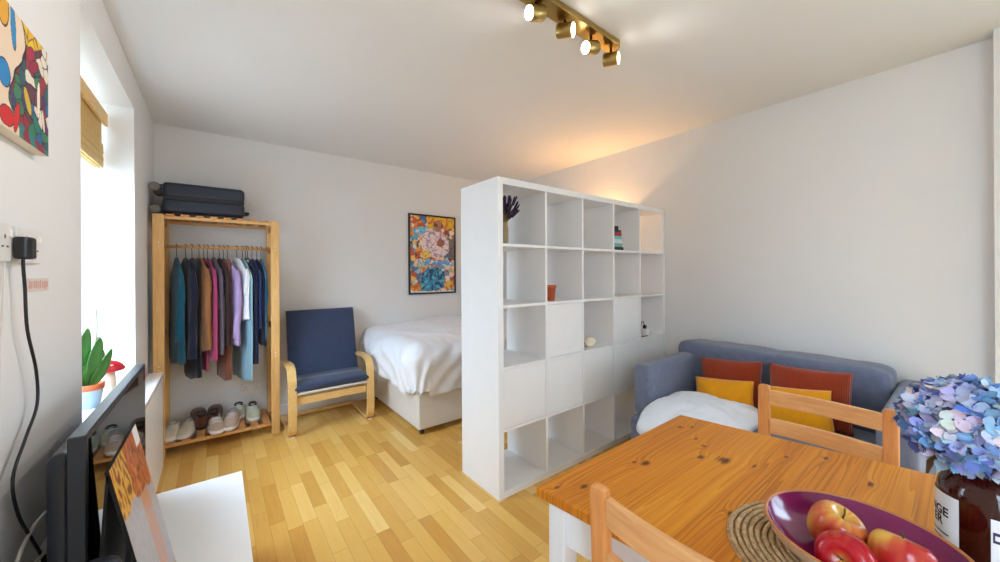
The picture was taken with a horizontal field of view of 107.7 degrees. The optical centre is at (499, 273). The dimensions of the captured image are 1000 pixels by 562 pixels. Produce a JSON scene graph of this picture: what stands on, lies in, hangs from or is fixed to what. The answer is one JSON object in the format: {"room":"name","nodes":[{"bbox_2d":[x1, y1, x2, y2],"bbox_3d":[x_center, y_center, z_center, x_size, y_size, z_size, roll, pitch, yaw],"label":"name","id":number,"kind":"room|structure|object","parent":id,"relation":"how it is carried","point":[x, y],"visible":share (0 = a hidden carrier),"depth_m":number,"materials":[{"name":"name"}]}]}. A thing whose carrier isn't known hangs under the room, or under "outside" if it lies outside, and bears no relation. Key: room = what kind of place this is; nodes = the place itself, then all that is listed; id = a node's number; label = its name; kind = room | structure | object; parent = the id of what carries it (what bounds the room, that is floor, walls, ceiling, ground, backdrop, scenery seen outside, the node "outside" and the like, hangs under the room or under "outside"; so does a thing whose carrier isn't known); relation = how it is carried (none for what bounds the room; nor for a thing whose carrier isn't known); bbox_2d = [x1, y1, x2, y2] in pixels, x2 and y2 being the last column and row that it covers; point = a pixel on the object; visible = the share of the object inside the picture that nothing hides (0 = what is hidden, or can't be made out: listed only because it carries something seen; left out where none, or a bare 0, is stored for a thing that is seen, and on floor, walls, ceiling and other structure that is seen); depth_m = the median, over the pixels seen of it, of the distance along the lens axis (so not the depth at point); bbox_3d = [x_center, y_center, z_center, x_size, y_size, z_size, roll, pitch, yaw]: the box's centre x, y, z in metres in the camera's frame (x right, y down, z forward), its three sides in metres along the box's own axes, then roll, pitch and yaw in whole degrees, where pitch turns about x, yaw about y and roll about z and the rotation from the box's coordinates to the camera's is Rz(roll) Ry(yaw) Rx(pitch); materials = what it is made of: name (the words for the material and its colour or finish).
{"room":"studio apartment","nodes":[
{"label":"studio apartment","id":0,"kind":"room"},
{"bbox_2d":[0,0,153,561],"bbox_3d":[-0.786,0.064,0.150,0.300,2.435,6.400,0,0,-38],"label":"wall","id":1,"kind":"structure","parent":0,"point":[56,195],"depth_m":1.17,"materials":[{"name":"white paint"}]},
{"bbox_2d":[0,222,12,261],"bbox_3d":[-1.070,-0.069,0.772,0.013,0.086,0.146,0,0,-38],"label":"wall socket","id":2,"kind":"object","parent":1,"relation":"attached to","point":[6,232],"visible":1,"depth_m":0.81,"materials":[{"name":"white plastic"}]},
{"bbox_2d":[0,0,47,156],"bbox_3d":[-1.023,-0.445,0.721,0.026,0.272,0.600,0,0,-38],"label":"canvas painting","id":3,"kind":"object","parent":1,"relation":"attached to","point":[23,61],"visible":1,"depth_m":0.84,"materials":[{"name":"painted canvas"},{"name":"cream canvas"}]},
{"bbox_2d":[11,226,41,263],"bbox_3d":[-1.174,-0.067,0.907,0.013,0.086,0.146,0,0,-38],"label":"wall socket","id":4,"kind":"object","parent":1,"relation":"attached to","point":[17,231],"visible":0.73,"depth_m":0.91,"materials":[{"name":"white plastic"}]},
{"bbox_2d":[10,236,44,561],"bbox_3d":[-1.123,0.350,0.875,0.027,0.868,0.186,0,0,-38],"label":"power cord","id":5,"kind":"object","parent":1,"relation":"attached to","point":[24,248],"visible":1,"depth_m":0.85,"materials":[{"name":"black plastic"}]},
{"bbox_2d":[27,278,47,291],"bbox_3d":[-1.234,0.031,0.976,0.002,0.035,0.143,0,0,-38],"label":"sticker","id":6,"kind":"object","parent":1,"relation":"attached to","point":[33,284],"visible":0.99,"depth_m":0.97,"materials":[{"name":"paper"}]},
{"bbox_2d":[29,280,47,288],"bbox_3d":[-1.233,0.031,0.976,0.001,0.025,0.127,0,0,-38],"label":"print","id":7,"kind":"object","parent":6,"relation":"attached to","point":[33,284],"depth_m":0.97,"materials":[{"name":"pink paper"}]},
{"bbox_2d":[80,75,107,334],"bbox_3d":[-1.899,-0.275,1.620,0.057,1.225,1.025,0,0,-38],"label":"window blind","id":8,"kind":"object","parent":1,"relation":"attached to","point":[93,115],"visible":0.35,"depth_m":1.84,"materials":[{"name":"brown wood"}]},
{"bbox_2d":[82,376,123,421],"bbox_3d":[-1.878,0.597,1.636,0.245,0.020,1.040,0,0,-38],"label":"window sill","id":9,"kind":"structure","parent":1,"relation":"attached to","point":[85,413],"depth_m":1.55,"materials":[{"name":"white paint"}]},
{"bbox_2d":[82,309,122,409],"bbox_3d":[-1.834,0.377,1.662,0.098,0.420,0.263,0,0,-29],"label":"potted plant","id":10,"kind":"object","parent":9,"relation":"on","point":[95,362],"visible":0.91,"depth_m":1.60,"materials":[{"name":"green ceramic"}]},
{"bbox_2d":[102,359,124,397],"bbox_3d":[-1.870,0.501,1.738,0.122,0.172,0.122,0,0,-38],"label":"ornament","id":11,"kind":"object","parent":9,"relation":"on","point":[109,378],"visible":0.51,"depth_m":1.72,"materials":[{"name":"beige ceramic"}]},
{"bbox_2d":[154,123,506,423],"bbox_3d":[-1.374,0.067,3.804,3.840,2.435,0.100,0,0,-38],"label":"wall","id":12,"kind":"structure","parent":0,"point":[343,221],"depth_m":3.43,"materials":[{"name":"white paint"}]},
{"bbox_2d":[241,382,260,394],"bbox_3d":[-2.140,0.989,3.137,0.146,0.086,0.013,0,0,-38],"label":"wall socket","id":13,"kind":"object","parent":12,"relation":"attached to","point":[254,387],"visible":1,"depth_m":3.13,"materials":[{"name":"white plastic"}]},
{"bbox_2d":[191,389,374,435],"bbox_3d":[-1.253,1.234,3.819,3.440,0.100,0.016,0,0,-38],"label":"baseboard","id":14,"kind":"structure","parent":12,"relation":"attached to","point":[359,396],"depth_m":3.45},
{"bbox_2d":[408,213,455,294],"bbox_3d":[-0.770,-0.213,4.195,0.596,0.900,0.021,0,0,-38],"label":"framed poster","id":15,"kind":"object","parent":12,"relation":"attached to","point":[431,238],"visible":1,"depth_m":4.18,"materials":[{"name":"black paper"}]},
{"bbox_2d":[156,397,630,561],"bbox_3d":[0.621,1.324,1.233,3.840,0.100,6.600,0,0,-38],"label":"floor","id":16,"kind":"structure","parent":0,"point":[348,486],"depth_m":2.12,"materials":[{"name":"brown wood"}]},
{"bbox_2d":[145,372,163,491],"bbox_3d":[-1.965,0.973,2.017,0.074,0.630,1.022,0,0,-38],"label":"radiator","id":17,"kind":"object","parent":16,"relation":"on","point":[153,381],"visible":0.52,"depth_m":2.14,"materials":[{"name":"white metal"}]},
{"bbox_2d":[156,471,252,561],"bbox_3d":[-0.815,1.091,0.848,0.429,0.380,1.746,0,0,-38],"label":"table","id":18,"kind":"object","parent":16,"relation":"on","point":[205,521],"visible":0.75,"depth_m":1.33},
{"bbox_2d":[15,510,46,561],"bbox_3d":[-1.153,0.756,0.925,0.040,0.289,0.291,0,0,-38],"label":"lead","id":19,"kind":"object","parent":18,"relation":"on","point":[43,547],"visible":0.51,"depth_m":0.89,"materials":[{"name":"white plastic"}]},
{"bbox_2d":[46,364,145,561],"bbox_3d":[-1.214,0.635,1.132,0.130,0.536,0.840,0,0,-38],"label":"television","id":20,"kind":"object","parent":18,"relation":"on","point":[75,476],"visible":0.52,"depth_m":0.84,"materials":[{"name":"plastic"}]},
{"bbox_2d":[89,555,121,561],"bbox_3d":[-0.818,0.744,0.736,0.084,0.314,0.084,0,0,-38],"label":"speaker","id":21,"kind":"object","parent":18,"relation":"on","point":[113,558],"visible":1,"depth_m":0.75},
{"bbox_2d":[99,424,175,561],"bbox_3d":[-0.924,0.667,0.939,0.125,0.470,0.320,0,0,-38],"label":"picture","id":22,"kind":"object","parent":18,"relation":"on","point":[132,516],"visible":1,"depth_m":0.90},
{"bbox_2d":[152,213,279,459],"bbox_3d":[-2.181,0.437,2.857,0.747,1.704,0.359,0,0,-38],"label":"clothes rack","id":23,"kind":"object","parent":16,"relation":"on","point":[160,222],"visible":0.82,"depth_m":2.78,"materials":[{"name":"brown wood"}]},
{"bbox_2d":[165,419,180,442],"bbox_3d":[-2.384,1.137,2.652,0.099,0.089,0.270,0,0,-34],"label":"shoe","id":24,"kind":"object","parent":23,"relation":"on","point":[171,429],"visible":0.77,"depth_m":2.61,"materials":[{"name":"beige fabric"}]},
{"bbox_2d":[176,416,194,439],"bbox_3d":[-2.319,1.136,2.702,0.099,0.089,0.270,0,0,-26],"label":"shoe","id":25,"kind":"object","parent":23,"relation":"on","point":[186,429],"visible":0.88,"depth_m":2.65,"materials":[{"name":"beige fabric"}]},
{"bbox_2d":[190,407,207,429],"bbox_3d":[-2.315,1.115,2.807,0.101,0.134,0.230,0,0,-42],"label":"shoe","id":26,"kind":"object","parent":23,"relation":"on","point":[199,414],"visible":0.92,"depth_m":2.75,"materials":[{"name":"brown leather"}]},
{"bbox_2d":[149,182,249,219],"bbox_3d":[-2.268,-0.529,2.793,0.579,0.229,0.310,0,0,-38],"label":"suitcase","id":27,"kind":"object","parent":23,"relation":"on","point":[178,198],"visible":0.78,"depth_m":2.67,"materials":[{"name":"black fabric"}]},
{"bbox_2d":[202,244,208,267],"bbox_3d":[-2.270,-0.130,2.796,0.203,0.180,0.012,0,0,34],"label":"clothes hanger","id":28,"kind":"object","parent":23,"relation":"hanging from","point":[203,244],"visible":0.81,"depth_m":2.78,"materials":[{"name":"black plastic"}]},
{"bbox_2d":[201,259,208,371],"bbox_3d":[-2.267,0.321,2.796,0.140,0.852,0.034,0,0,34],"label":"scarf","id":29,"kind":"object","parent":28,"relation":"hanging from","point":[205,354],"visible":0.19,"depth_m":2.77,"materials":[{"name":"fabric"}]},
{"bbox_2d":[207,404,222,424],"bbox_3d":[-2.245,1.114,2.868,0.100,0.134,0.230,0,0,-28],"label":"shoe","id":30,"kind":"object","parent":23,"relation":"on","point":[214,410],"visible":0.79,"depth_m":2.82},
{"bbox_2d":[208,413,223,434],"bbox_3d":[-2.149,1.131,2.764,0.099,0.099,0.255,0,0,-42],"label":"trainer","id":31,"kind":"object","parent":23,"relation":"on","point":[216,424],"visible":0.91,"depth_m":2.71,"materials":[{"name":"fabric"}]},
{"bbox_2d":[224,407,239,430],"bbox_3d":[-2.089,1.128,2.842,0.099,0.104,0.265,0,0,-28],"label":"trainer","id":32,"kind":"object","parent":23,"relation":"on","point":[231,421],"visible":0.94,"depth_m":2.79,"materials":[{"name":"beige fabric"}]},
{"bbox_2d":[234,401,245,418],"bbox_3d":[-2.155,1.128,3.006,0.099,0.104,0.163,0,0,-34],"label":"trainer","id":33,"kind":"object","parent":23,"relation":"on","point":[239,405],"visible":0.59,"depth_m":3.00,"materials":[{"name":"white fabric"}]},
{"bbox_2d":[246,401,260,421],"bbox_3d":[-2.033,1.130,3.006,0.099,0.099,0.255,0,0,-38],"label":"trainer","id":34,"kind":"object","parent":23,"relation":"on","point":[253,413],"visible":1,"depth_m":2.95,"materials":[{"name":"white fabric"}]},
{"label":"clothes hanger","id":35,"kind":"object","parent":23,"relation":"hanging from","visible":0},
{"bbox_2d":[255,260,265,345],"bbox_3d":[-2.000,0.236,3.003,0.382,0.692,0.042,0,0,40],"label":"sweater","id":36,"kind":"object","parent":35,"relation":"hanging from","point":[261,331],"visible":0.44,"depth_m":2.89,"materials":[{"name":"fabric"}]},
{"label":"clothes hanger","id":37,"kind":"object","parent":23,"relation":"hanging from","visible":0},
{"bbox_2d":[232,258,249,320],"bbox_3d":[-2.107,0.132,2.921,0.383,0.502,0.050,0,0,31],"label":"blouse","id":38,"kind":"object","parent":37,"relation":"hanging from","point":[244,273],"visible":0.41,"depth_m":2.83,"materials":[{"name":"white fabric"}]},
{"bbox_2d":[280,307,373,438],"bbox_3d":[-1.539,0.807,3.229,0.660,0.956,0.572,0,0,-38],"label":"armchair","id":39,"kind":"object","parent":16,"relation":"on","point":[322,354],"visible":1,"depth_m":3.21,"materials":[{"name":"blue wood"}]},
{"bbox_2d":[286,307,368,391],"bbox_3d":[-1.518,0.634,3.201,0.570,0.610,0.501,0,0,-38],"label":"cushion","id":40,"kind":"object","parent":39,"relation":"on","point":[322,354],"depth_m":3.24,"materials":[{"name":"blue fabric"}]},
{"bbox_2d":[374,370,461,433],"bbox_3d":[-0.270,0.978,3.846,1.791,0.601,1.121,0,0,-38],"label":"bed","id":41,"kind":"object","parent":16,"relation":"on","point":[423,411],"visible":0.05,"depth_m":3.01,"materials":[{"name":"beige fabric"}]},
{"bbox_2d":[359,311,506,396],"bbox_3d":[-0.298,0.728,3.774,1.935,0.474,1.257,0,0,-38],"label":"duvet","id":42,"kind":"object","parent":41,"relation":"on","point":[423,355],"visible":0.5,"depth_m":3.00,"materials":[{"name":"white fabric"}]},
{"bbox_2d":[461,176,664,500],"bbox_3d":[0.589,0.364,2.749,1.815,1.820,0.390,0,0,-38],"label":"shelving unit","id":43,"kind":"object","parent":16,"relation":"on","point":[560,402],"visible":0.88,"depth_m":2.42,"materials":[{"name":"white wood"}]},
{"bbox_2d":[503,195,519,242],"bbox_3d":[0.026,-0.320,2.199,0.175,0.301,0.180,0,0,-38],"label":"bud vase","id":44,"kind":"object","parent":43,"relation":"on","point":[508,213],"visible":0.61,"depth_m":2.17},
{"bbox_2d":[547,285,555,300],"bbox_3d":[0.334,0.130,2.401,0.074,0.103,0.074,0,0,-38],"label":"plant pot","id":45,"kind":"object","parent":43,"relation":"on","point":[551,289],"visible":0.82,"depth_m":2.38,"materials":[{"name":"ceramic"}]},
{"bbox_2d":[584,337,595,346],"bbox_3d":[0.616,0.496,2.612,0.188,0.073,0.072,0,0,-38],"label":"ornament","id":46,"kind":"object","parent":43,"relation":"on","point":[588,341],"visible":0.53,"depth_m":2.60,"materials":[{"name":"beige ceramic"}]},
{"bbox_2d":[614,247,623,249],"bbox_3d":[0.837,-0.186,2.861,0.150,0.026,0.200,0,0,-38],"label":"book","id":47,"kind":"object","parent":43,"relation":"on","point":[615,248],"visible":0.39,"depth_m":2.79,"materials":[{"name":"paper"}]},
{"bbox_2d":[614,243,621,246],"bbox_3d":[0.831,-0.214,2.856,0.135,0.028,0.200,0,0,-38],"label":"book","id":48,"kind":"object","parent":47,"relation":"on","point":[615,244],"visible":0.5,"depth_m":2.78,"materials":[{"name":"paper"}]},
{"bbox_2d":[614,239,621,242],"bbox_3d":[0.827,-0.243,2.853,0.125,0.030,0.200,0,0,-38],"label":"book","id":49,"kind":"object","parent":48,"relation":"on","point":[615,240],"visible":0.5,"depth_m":2.78,"materials":[{"name":"paper"}]},
{"bbox_3d":[0.829,-0.270,2.855,0.130,0.024,0.200,0,0,-38],"label":"book","id":50,"kind":"object","parent":49,"relation":"on","visible":0},
{"bbox_2d":[614,232,621,235],"bbox_3d":[0.826,-0.298,2.853,0.125,0.030,0.200,0,0,-38],"label":"book","id":51,"kind":"object","parent":50,"relation":"on","point":[615,233],"visible":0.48,"depth_m":2.78,"materials":[{"name":"paper"}]},
{"bbox_2d":[641,321,649,336],"bbox_3d":[1.188,0.467,3.067,0.195,0.124,0.078,0,0,-38],"label":"charger","id":52,"kind":"object","parent":43,"relation":"on","point":[645,331],"visible":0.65,"depth_m":3.10,"materials":[{"name":"white plastic"}]},
{"bbox_2d":[590,482,713,561],"bbox_3d":[0.468,0.854,0.737,0.445,0.842,0.412,0,0,-38],"label":"dining chair","id":53,"kind":"object","parent":16,"relation":"on","point":[607,515],"visible":1,"depth_m":0.69,"materials":[{"name":"brown wood"}]},
{"bbox_2d":[537,415,936,561],"bbox_3d":[0.834,0.902,0.747,1.290,0.740,0.806,0,0,45],"label":"dining table","id":54,"kind":"object","parent":16,"relation":"on","point":[684,476],"visible":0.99,"depth_m":0.93,"materials":[{"name":"brown wood"}]},
{"bbox_2d":[727,500,803,561],"bbox_3d":[0.633,0.529,0.669,0.372,0.010,0.369,0,0,-38],"label":"placemat","id":55,"kind":"object","parent":54,"relation":"on","point":[751,535],"visible":0.2,"depth_m":0.73,"materials":[{"name":"wicker"}]},
{"bbox_2d":[764,489,974,561],"bbox_3d":[0.647,0.496,0.655,0.280,0.054,0.280,0,0,-38],"label":"fruit bowl","id":56,"kind":"object","parent":55,"relation":"on","point":[786,511],"visible":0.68,"depth_m":0.72,"materials":[{"name":"purple ceramic"}]},
{"bbox_2d":[807,500,868,543],"bbox_3d":[0.631,0.478,0.684,0.082,0.086,0.085,0,0,-14],"label":"apple","id":57,"kind":"object","parent":56,"relation":"in","point":[823,515],"visible":0.56,"depth_m":0.68,"materials":[{"name":"food"}]},
{"bbox_2d":[814,530,878,561],"bbox_3d":[0.585,0.479,0.614,0.085,0.084,0.082,0,0,-25],"label":"apple","id":58,"kind":"object","parent":56,"relation":"in","point":[829,545],"visible":0.99,"depth_m":0.60,"materials":[{"name":"red food"}]},
{"bbox_2d":[867,529,938,561],"bbox_3d":[0.671,0.479,0.610,0.085,0.086,0.082,0,0,-11],"label":"apple","id":59,"kind":"object","parent":56,"relation":"in","point":[887,546],"visible":0.96,"depth_m":0.60,"materials":[{"name":"food"}]},
{"bbox_2d":[934,469,999,561],"bbox_3d":[0.877,0.413,0.657,0.123,0.238,0.123,0,0,-38],"label":"vase","id":60,"kind":"object","parent":54,"relation":"on","point":[967,511],"visible":0.56,"depth_m":0.64,"materials":[{"name":"glass"}]},
{"bbox_2d":[892,372,999,483],"bbox_3d":[0.859,0.334,0.667,0.199,0.304,0.206,0,0,-38],"label":"hydrangea","id":61,"kind":"object","parent":60,"relation":"in","point":[953,422],"visible":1,"depth_m":0.64,"materials":[{"name":"blue plant"}]},
{"bbox_2d":[631,339,935,474],"bbox_3d":[1.564,0.879,2.144,0.970,0.779,1.245,0,0,-38],"label":"sofa","id":62,"kind":"object","parent":16,"relation":"on","point":[875,386],"visible":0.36,"depth_m":2.27,"materials":[{"name":"blue fabric"}]},
{"bbox_2d":[636,391,757,434],"bbox_3d":[1.146,0.813,2.103,0.666,0.182,0.536,0,0,-38],"label":"blanket","id":63,"kind":"object","parent":62,"relation":"on","point":[698,405],"visible":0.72,"depth_m":2.04,"materials":[{"name":"white fabric"}]},
{"bbox_2d":[695,376,753,405],"bbox_3d":[1.390,0.764,2.270,0.117,0.240,0.355,0,0,-41],"label":"cushion","id":64,"kind":"object","parent":62,"relation":"on","point":[731,390],"visible":0.52,"depth_m":2.23,"materials":[{"name":"yellow fabric"}]},
{"bbox_2d":[701,357,762,408],"bbox_3d":[1.491,0.714,2.366,0.137,0.330,0.386,0,0,-41],"label":"cushion","id":65,"kind":"object","parent":62,"relation":"on","point":[711,367],"visible":0.52,"depth_m":2.32,"materials":[{"name":"orange fabric"}]},
{"bbox_2d":[678,339,897,433],"bbox_3d":[1.765,0.685,2.380,0.275,0.378,1.120,0,0,-38],"label":"sofa back","id":66,"kind":"object","parent":62,"relation":"on","point":[873,384],"depth_m":2.14,"materials":[{"name":"blue fabric"}]},
{"bbox_2d":[770,385,834,432],"bbox_3d":[1.601,0.737,1.963,0.122,0.261,0.325,0,0,-31],"label":"cushion","id":67,"kind":"object","parent":62,"relation":"on","point":[785,414],"visible":0.45,"depth_m":1.91,"materials":[{"name":"yellow fabric"}]},
{"bbox_2d":[769,363,853,436],"bbox_3d":[1.714,0.689,2.031,0.144,0.326,0.386,0,0,-32],"label":"cushion","id":68,"kind":"object","parent":62,"relation":"on","point":[839,384],"visible":0.41,"depth_m":1.97,"materials":[{"name":"orange fabric"}]},
{"bbox_2d":[753,428,875,453],"bbox_3d":[1.470,0.884,2.060,0.645,0.100,0.971,0,0,-38],"label":"seat cushion","id":69,"kind":"object","parent":62,"relation":"on","point":[868,435],"depth_m":1.87,"materials":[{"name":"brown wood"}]},
{"bbox_2d":[758,383,899,466],"bbox_3d":[0.971,0.851,1.158,0.445,0.842,0.412,0,0,-38],"label":"dining chair","id":70,"kind":"object","parent":16,"relation":"on","point":[889,452],"visible":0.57,"depth_m":1.26,"materials":[{"name":"brown wood"}]},
{"bbox_2d":[102,0,999,181],"bbox_3d":[0.607,-1.211,1.233,3.840,0.100,6.600,0,0,-38],"label":"ceiling","id":71,"kind":"structure","parent":0,"point":[476,90],"depth_m":2.04,"materials":[{"name":"paint"}]},
{"bbox_2d":[519,0,619,66],"bbox_3d":[0.310,-1.099,1.649,0.718,0.120,0.091,0,0,-38],"label":"ceiling light","id":72,"kind":"object","parent":71,"relation":"attached to","point":[570,22],"visible":1,"depth_m":1.64,"materials":[{"name":"gold metal"}]},
{"bbox_2d":[525,38,994,475],"bbox_3d":[1.319,0.052,3.379,0.100,2.435,3.867,0,0,-38],"label":"wall","id":73,"kind":"structure","parent":0,"point":[854,220],"depth_m":2.27,"materials":[{"name":"white paint"}]},
{"bbox_2d":[993,28,999,383],"bbox_3d":[3.235,0.042,0.816,0.205,2.435,2.533,0,0,-38],"label":"wall","id":74,"kind":"structure","parent":0,"point":[996,32],"depth_m":1.75,"materials":[{"name":"white paint"}]},
{"label":"clothes hanger","id":75,"kind":"object","parent":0,"visible":0},
{"bbox_2d":[180,259,197,359],"bbox_3d":[-2.351,0.267,2.732,0.387,0.751,0.074,0,0,33],"label":"coat","id":76,"kind":"object","parent":75,"relation":"hanging from","point":[190,279],"visible":0.47,"depth_m":2.63,"materials":[{"name":"fabric"}]},
{"label":"clothes hanger","id":77,"kind":"object","parent":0,"visible":0},
{"bbox_2d":[233,259,252,381],"bbox_3d":[-2.076,0.373,2.945,0.384,0.972,0.035,0,0,35],"label":"dress","id":78,"kind":"object","parent":77,"relation":"hanging from","point":[242,354],"visible":0.59,"depth_m":2.88,"materials":[{"name":"fabric"}]},
{"label":"clothes hanger","id":79,"kind":"object","parent":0,"visible":0},
{"bbox_2d":[246,258,258,363],"bbox_3d":[-2.048,0.299,2.967,0.382,0.842,0.044,0,0,36],"label":"dress","id":80,"kind":"object","parent":79,"relation":"hanging from","point":[253,271],"visible":0.39,"depth_m":2.86,"materials":[{"name":"blue fabric"}]},
{"label":"clothes hanger","id":81,"kind":"object","parent":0,"visible":0},
{"bbox_2d":[169,258,185,364],"bbox_3d":[-2.392,0.276,2.700,0.388,0.781,0.067,0,0,41],"label":"jacket","id":82,"kind":"object","parent":81,"relation":"hanging from","point":[177,353],"visible":1,"depth_m":2.60,"materials":[{"name":"teal fabric"}]},
{"label":"clothes hanger","id":83,"kind":"object","parent":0,"visible":0},
{"bbox_2d":[196,258,212,351],"bbox_3d":[-2.289,0.233,2.779,0.383,0.702,0.061,0,0,32],"label":"jacket","id":84,"kind":"object","parent":83,"relation":"hanging from","point":[205,285],"visible":0.61,"depth_m":2.69,"materials":[{"name":"brown fabric"}]},
{"bbox_2d":[207,258,218,361],"bbox_3d":[-2.248,0.274,2.812,0.384,0.772,0.037,0,0,35],"label":"blouse","id":85,"kind":"object","parent":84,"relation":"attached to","point":[213,354],"visible":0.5,"depth_m":2.71,"materials":[{"name":"pink fabric"}]},
{"label":"clothes hanger","id":86,"kind":"object","parent":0,"visible":0},
{"bbox_2d":[225,259,241,345],"bbox_3d":[-2.152,0.232,2.885,0.388,0.682,0.070,0,0,31],"label":"shirt","id":87,"kind":"object","parent":86,"relation":"hanging from","point":[235,280],"visible":0.44,"depth_m":2.79,"materials":[{"name":"fabric"}]},
{"label":"clothes hanger","id":88,"kind":"object","parent":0,"visible":0},
{"bbox_2d":[250,259,262,327],"bbox_3d":[-2.024,0.160,2.984,0.384,0.552,0.042,0,0,37],"label":"shirt","id":89,"kind":"object","parent":88,"relation":"hanging from","point":[260,294],"visible":0.34,"depth_m":2.87,"materials":[{"name":"blue fabric"}]},
{"label":"clothes hanger","id":90,"kind":"object","parent":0,"visible":0},
{"bbox_2d":[259,259,267,339],"bbox_3d":[-1.978,0.212,3.020,0.036,0.662,0.382,0,0,-44],"label":"shirt","id":91,"kind":"object","parent":90,"relation":"hanging from","point":[261,260],"visible":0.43,"depth_m":2.89,"materials":[{"name":"fabric"}]},
{"label":"clothes hanger","id":92,"kind":"object","parent":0,"visible":0},
{"bbox_2d":[217,259,231,380],"bbox_3d":[-2.172,0.362,2.869,0.240,0.934,0.044,0,0,34],"label":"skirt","id":93,"kind":"object","parent":92,"relation":"hanging from","point":[224,366],"visible":0.38,"depth_m":2.81,"materials":[{"name":"fabric"}]},
{"label":"clothes hanger","id":94,"kind":"object","parent":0,"visible":0},
{"bbox_2d":[210,257,224,354],"bbox_3d":[-2.221,0.245,2.831,0.384,0.732,0.040,0,0,35],"label":"garment","id":95,"kind":"object","parent":94,"relation":"hanging from","point":[220,285],"visible":0.49,"depth_m":2.73,"materials":[{"name":"fabric"}]},
{"bbox_2d":[217,258,229,345],"bbox_3d":[-2.194,0.221,2.855,0.383,0.672,0.030,0,0,35],"label":"cardigan","id":96,"kind":"object","parent":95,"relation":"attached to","point":[224,270],"visible":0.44,"depth_m":2.75,"materials":[{"name":"fabric"}]},
{"label":"clothes hanger","id":97,"kind":"object","parent":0,"visible":0},
{"bbox_2d":[184,259,201,378],"bbox_3d":[-2.322,0.342,2.754,0.280,0.893,0.063,0,0,34],"label":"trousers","id":98,"kind":"object","parent":97,"relation":"hanging from","point":[192,368],"visible":0.39,"depth_m":2.68,"materials":[{"name":"fabric"}]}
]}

